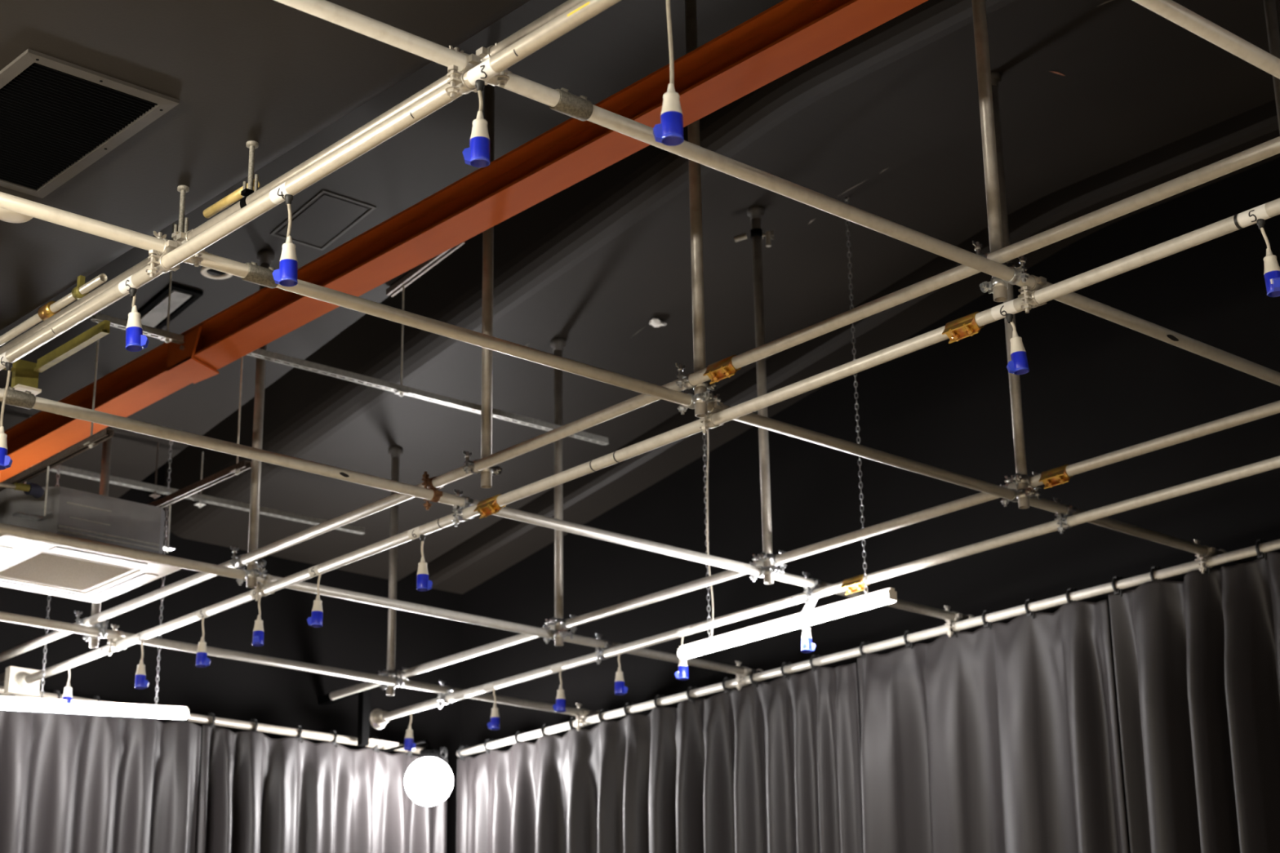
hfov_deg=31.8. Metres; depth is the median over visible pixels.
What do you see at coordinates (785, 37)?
steel beam
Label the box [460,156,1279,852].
wall
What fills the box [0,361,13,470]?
socket
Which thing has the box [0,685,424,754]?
rail
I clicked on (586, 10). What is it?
tube
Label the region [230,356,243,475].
rod
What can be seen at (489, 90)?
support pole
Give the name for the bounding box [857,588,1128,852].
stage curtain
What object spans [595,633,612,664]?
coupler
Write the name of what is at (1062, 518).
coupler
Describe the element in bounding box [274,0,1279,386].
tube
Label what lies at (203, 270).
recessed light
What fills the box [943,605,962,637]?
coupler
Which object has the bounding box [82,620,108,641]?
clamp
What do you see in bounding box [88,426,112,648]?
support pole
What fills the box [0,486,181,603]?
air conditioner
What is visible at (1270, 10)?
support pole
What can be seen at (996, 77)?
support pole
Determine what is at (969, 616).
disc
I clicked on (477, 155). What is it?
socket
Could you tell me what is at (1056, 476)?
coupler
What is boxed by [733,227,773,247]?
clamp
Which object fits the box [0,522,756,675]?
tube
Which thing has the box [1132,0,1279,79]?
tube
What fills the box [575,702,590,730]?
coupler
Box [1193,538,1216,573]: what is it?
coupler
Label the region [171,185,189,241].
hanger
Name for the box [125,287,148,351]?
socket
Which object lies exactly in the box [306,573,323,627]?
socket
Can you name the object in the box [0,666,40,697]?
junction box
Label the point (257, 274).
tube sleeve
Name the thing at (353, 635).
wall
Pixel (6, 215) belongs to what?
smoke detector
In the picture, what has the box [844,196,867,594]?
chain
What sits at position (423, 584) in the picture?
socket
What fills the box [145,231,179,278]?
coupler
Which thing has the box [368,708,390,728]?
flange
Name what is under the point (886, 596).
fluorescent light
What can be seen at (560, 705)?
socket
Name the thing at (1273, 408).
tube
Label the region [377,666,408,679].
clamp
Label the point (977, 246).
clamp
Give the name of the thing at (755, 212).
support pole
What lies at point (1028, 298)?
coupler
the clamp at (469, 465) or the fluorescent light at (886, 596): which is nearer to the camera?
the clamp at (469, 465)
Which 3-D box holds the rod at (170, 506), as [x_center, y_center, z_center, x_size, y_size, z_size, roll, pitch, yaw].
[-2.403,0.522,11.450,0.010,0.250,0.010,15,-25,-39]
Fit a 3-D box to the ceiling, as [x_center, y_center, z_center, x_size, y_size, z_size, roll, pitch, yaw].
[-0.478,-2.464,6.519,12.450,2.430,16.550,15,-25,-39]
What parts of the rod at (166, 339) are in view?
washer plate, rod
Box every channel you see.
[0,427,114,491]
[31,461,364,534]
[90,312,184,344]
[148,460,251,508]
[246,348,608,444]
[386,241,465,297]
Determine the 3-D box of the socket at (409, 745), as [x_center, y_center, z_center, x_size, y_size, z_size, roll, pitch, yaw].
[-1.410,1.869,13.784,0.075,0.239,0.058,-1,-19,0]
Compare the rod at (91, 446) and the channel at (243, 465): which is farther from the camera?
the channel at (243, 465)
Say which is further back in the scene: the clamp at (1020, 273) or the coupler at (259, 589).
the coupler at (259, 589)
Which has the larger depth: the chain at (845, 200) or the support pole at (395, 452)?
the support pole at (395, 452)
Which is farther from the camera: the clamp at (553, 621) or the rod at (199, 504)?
the rod at (199, 504)
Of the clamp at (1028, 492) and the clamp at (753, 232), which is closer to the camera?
the clamp at (1028, 492)
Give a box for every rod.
[44,466,49,515]
[83,311,101,448]
[149,442,160,498]
[160,222,174,342]
[166,505,171,552]
[194,452,205,507]
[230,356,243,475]
[394,283,408,396]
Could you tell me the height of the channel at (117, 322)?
0.033 m
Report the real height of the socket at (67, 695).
0.243 m
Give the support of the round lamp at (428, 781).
hanging from the rail at (193, 717)
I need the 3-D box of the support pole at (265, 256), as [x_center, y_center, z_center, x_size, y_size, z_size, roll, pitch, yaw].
[-1.926,-0.063,11.336,0.090,1.803,0.090,15,-25,-39]
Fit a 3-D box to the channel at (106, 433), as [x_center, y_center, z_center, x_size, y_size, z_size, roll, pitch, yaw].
[-3.310,0.352,11.363,0.041,0.033,2.530,15,-25,-39]
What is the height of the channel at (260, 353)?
0.033 m
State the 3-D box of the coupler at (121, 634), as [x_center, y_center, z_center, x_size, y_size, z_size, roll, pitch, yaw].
[-2.840,1.161,12.201,0.096,0.188,0.105,-2,-19,3]
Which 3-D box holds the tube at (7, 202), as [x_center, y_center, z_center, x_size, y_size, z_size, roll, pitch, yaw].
[-0.261,-0.227,8.425,8.300,0.048,0.048,15,-25,-39]
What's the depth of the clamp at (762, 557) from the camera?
11.14 m
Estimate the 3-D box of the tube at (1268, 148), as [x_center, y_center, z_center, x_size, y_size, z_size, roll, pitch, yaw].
[-0.603,0.133,9.606,0.048,0.048,10.000,15,-25,-39]
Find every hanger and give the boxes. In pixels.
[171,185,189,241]
[240,140,258,208]
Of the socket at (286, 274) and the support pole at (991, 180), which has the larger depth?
the support pole at (991, 180)
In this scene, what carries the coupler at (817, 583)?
attached to the tube at (1273, 463)
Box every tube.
[0,0,584,355]
[0,0,621,370]
[0,136,1279,662]
[0,179,259,346]
[0,191,1223,556]
[0,387,968,621]
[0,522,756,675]
[0,611,596,716]
[24,198,1279,684]
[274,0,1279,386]
[328,400,1279,699]
[382,455,1279,720]
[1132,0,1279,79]
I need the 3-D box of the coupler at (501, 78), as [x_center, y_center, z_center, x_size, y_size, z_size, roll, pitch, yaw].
[-0.408,-1.003,6.268,0.096,0.156,0.105,-2,-19,3]
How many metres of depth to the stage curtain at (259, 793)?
14.37 m
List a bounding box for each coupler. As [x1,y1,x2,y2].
[106,624,126,656]
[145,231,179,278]
[176,229,208,266]
[253,567,274,600]
[422,471,444,510]
[436,680,453,708]
[445,45,480,98]
[451,488,474,526]
[473,493,505,518]
[475,43,511,87]
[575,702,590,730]
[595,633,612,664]
[699,400,724,433]
[702,355,741,384]
[735,661,751,690]
[802,572,822,605]
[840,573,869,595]
[942,311,984,343]
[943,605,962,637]
[1017,271,1046,313]
[1038,464,1073,488]
[1053,497,1075,533]
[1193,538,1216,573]
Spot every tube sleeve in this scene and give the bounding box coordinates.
[0,386,35,409]
[240,262,278,288]
[549,87,593,120]
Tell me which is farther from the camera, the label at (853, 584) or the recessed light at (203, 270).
the recessed light at (203, 270)
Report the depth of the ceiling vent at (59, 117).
7.03 m
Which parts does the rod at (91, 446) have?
washer plate, rod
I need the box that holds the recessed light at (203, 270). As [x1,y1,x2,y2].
[200,266,232,279]
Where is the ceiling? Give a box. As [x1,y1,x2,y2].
[0,0,1279,594]
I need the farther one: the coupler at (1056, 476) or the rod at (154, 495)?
the rod at (154, 495)
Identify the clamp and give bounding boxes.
[74,610,107,628]
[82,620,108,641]
[230,546,266,567]
[235,566,267,586]
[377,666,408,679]
[379,670,404,689]
[462,450,502,475]
[542,625,573,644]
[544,614,577,633]
[675,362,717,391]
[677,390,720,414]
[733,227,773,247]
[749,561,784,582]
[751,550,786,569]
[972,240,1017,267]
[979,255,1029,293]
[1000,484,1040,506]
[1004,471,1041,491]
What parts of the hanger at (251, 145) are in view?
rod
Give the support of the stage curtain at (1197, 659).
hanging from the rail at (1273, 545)
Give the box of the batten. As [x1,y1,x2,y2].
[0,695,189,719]
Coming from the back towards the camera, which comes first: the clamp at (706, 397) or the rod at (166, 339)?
the rod at (166, 339)
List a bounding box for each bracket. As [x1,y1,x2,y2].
[2,320,110,395]
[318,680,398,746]
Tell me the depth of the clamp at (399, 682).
13.35 m
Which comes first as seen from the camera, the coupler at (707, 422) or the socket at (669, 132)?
the socket at (669, 132)
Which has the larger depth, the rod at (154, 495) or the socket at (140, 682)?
the rod at (154, 495)
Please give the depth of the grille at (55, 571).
11.26 m
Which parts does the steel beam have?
cleat plate, stiffener plate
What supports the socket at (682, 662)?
attached to the socket at (682, 674)
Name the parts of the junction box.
arm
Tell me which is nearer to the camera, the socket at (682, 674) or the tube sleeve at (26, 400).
the tube sleeve at (26, 400)
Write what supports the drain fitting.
attached to the air conditioner
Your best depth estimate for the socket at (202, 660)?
11.48 m
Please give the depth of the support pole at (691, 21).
8.97 m
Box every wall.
[0,462,462,852]
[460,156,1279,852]
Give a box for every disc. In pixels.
[595,710,622,720]
[967,614,983,626]
[1218,549,1248,564]
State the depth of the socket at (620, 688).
12.38 m
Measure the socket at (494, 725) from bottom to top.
0.243 m
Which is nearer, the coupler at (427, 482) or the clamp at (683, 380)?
the clamp at (683, 380)
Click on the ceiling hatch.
(328, 215)
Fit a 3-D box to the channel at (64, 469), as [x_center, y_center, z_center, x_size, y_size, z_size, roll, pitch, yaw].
[-2.652,0.429,13.521,2.349,0.033,0.041,15,-25,-38]
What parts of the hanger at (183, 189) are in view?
rod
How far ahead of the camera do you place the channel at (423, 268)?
11.90 m
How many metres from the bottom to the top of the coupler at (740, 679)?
0.188 m
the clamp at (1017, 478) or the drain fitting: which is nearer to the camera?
the clamp at (1017, 478)
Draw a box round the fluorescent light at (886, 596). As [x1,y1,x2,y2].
[677,587,897,659]
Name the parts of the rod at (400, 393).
washer plate, rod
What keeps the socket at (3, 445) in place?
attached to the socket at (6, 461)
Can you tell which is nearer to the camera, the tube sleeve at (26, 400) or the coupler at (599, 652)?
the tube sleeve at (26, 400)
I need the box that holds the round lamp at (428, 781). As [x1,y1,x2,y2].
[383,739,453,805]
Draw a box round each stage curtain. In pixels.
[0,689,201,852]
[196,712,448,852]
[456,654,863,852]
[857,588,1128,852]
[1108,538,1279,852]
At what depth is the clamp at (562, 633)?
12.27 m
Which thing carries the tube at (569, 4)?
hanging from the hanger at (183, 189)
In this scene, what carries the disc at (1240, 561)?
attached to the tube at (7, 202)
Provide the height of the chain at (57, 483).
1.683 m
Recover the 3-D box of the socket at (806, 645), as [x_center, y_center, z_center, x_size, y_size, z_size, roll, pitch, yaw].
[0.845,1.082,11.330,0.071,0.135,0.058,-1,-19,0]
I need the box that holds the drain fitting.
[0,482,44,497]
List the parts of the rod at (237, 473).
washer plate, rod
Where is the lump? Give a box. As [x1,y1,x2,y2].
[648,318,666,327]
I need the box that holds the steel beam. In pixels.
[0,0,928,482]
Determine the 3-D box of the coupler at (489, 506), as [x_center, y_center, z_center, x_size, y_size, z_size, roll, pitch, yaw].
[-0.659,0.351,9.856,0.079,0.083,0.135,15,-25,-39]
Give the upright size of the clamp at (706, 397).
0.098 m
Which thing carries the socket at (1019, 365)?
hanging from the tube at (1268, 210)
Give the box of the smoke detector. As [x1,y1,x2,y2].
[0,208,33,222]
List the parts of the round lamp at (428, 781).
stem, opal globe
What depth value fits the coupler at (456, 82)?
6.16 m
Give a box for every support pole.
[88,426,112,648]
[246,248,274,587]
[386,446,403,696]
[480,84,494,488]
[550,337,565,646]
[684,0,706,417]
[746,204,773,584]
[971,0,1007,302]
[991,71,1029,509]
[1263,0,1279,133]
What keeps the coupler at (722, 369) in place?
attached to the tube at (1268, 148)
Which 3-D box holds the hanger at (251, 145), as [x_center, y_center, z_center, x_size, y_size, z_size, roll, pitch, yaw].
[-1.248,-0.798,7.197,0.062,0.243,0.060,-2,-19,4]
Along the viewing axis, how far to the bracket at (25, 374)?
8.91 m
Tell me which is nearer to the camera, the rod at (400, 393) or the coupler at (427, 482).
the coupler at (427, 482)
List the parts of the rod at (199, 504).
washer plate, rod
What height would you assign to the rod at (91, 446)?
0.760 m
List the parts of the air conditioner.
casing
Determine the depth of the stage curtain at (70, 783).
13.41 m
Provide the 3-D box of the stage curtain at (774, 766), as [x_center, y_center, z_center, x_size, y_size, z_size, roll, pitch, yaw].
[0.023,3.835,13.171,0.242,4.540,3.700,15,-25,-38]
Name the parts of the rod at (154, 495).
washer plate, rod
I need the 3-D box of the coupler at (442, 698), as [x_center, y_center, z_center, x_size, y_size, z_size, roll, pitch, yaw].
[-1.176,1.622,13.596,0.096,0.188,0.105,-2,-19,3]
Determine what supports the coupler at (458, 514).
attached to the tube at (1268, 210)
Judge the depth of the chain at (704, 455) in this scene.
12.01 m
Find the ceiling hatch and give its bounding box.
[270,189,376,250]
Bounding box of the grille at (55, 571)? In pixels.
[0,553,129,590]
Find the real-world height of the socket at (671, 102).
0.088 m
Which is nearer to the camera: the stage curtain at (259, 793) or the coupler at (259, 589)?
the coupler at (259, 589)
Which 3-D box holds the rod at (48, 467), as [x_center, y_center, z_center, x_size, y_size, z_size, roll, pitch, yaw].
[-2.862,0.311,10.826,0.010,0.250,0.010,15,-25,-39]
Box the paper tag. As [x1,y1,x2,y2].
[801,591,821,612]
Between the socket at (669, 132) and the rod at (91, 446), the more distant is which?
the rod at (91, 446)
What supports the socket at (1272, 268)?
hanging from the tube at (1268, 210)
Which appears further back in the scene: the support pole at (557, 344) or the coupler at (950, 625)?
the support pole at (557, 344)
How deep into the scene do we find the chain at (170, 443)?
13.11 m
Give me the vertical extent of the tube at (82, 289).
0.088 m
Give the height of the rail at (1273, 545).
0.048 m
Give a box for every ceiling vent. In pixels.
[0,48,179,198]
[126,282,203,328]
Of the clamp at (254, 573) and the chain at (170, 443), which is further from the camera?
the chain at (170, 443)
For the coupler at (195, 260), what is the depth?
7.38 m
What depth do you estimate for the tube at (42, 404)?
9.79 m
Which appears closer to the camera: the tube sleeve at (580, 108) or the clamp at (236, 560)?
the tube sleeve at (580, 108)
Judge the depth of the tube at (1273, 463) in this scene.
10.98 m
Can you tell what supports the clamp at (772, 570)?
attached to the support pole at (755, 212)
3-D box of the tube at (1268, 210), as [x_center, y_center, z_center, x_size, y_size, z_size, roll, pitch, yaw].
[-0.362,0.229,9.556,0.050,0.050,9.660,15,-25,-39]
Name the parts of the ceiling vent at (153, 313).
panel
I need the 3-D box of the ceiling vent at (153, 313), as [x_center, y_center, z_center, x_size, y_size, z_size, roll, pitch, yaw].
[-2.551,-0.627,11.999,0.190,0.095,0.500,15,-25,-39]
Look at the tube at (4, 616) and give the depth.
12.84 m
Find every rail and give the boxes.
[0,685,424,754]
[456,538,1279,757]
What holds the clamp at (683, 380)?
attached to the support pole at (691, 21)
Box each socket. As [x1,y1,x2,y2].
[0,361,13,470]
[0,426,7,448]
[62,667,72,705]
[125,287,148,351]
[134,640,149,688]
[195,617,210,667]
[252,596,263,646]
[272,194,297,286]
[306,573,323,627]
[404,712,416,751]
[416,534,432,591]
[462,79,489,167]
[487,689,500,730]
[552,671,565,712]
[614,653,627,695]
[653,0,684,146]
[660,83,682,115]
[674,636,688,680]
[678,657,688,666]
[800,626,815,653]
[1005,313,1029,374]
[1256,218,1279,297]
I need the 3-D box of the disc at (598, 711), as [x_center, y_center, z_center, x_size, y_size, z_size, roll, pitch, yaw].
[-0.178,1.875,14.436,0.250,0.066,0.066,15,-25,-39]
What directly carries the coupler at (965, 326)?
attached to the tube at (1268, 210)
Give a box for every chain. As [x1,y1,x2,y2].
[40,451,60,697]
[155,440,173,705]
[702,430,713,637]
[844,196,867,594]

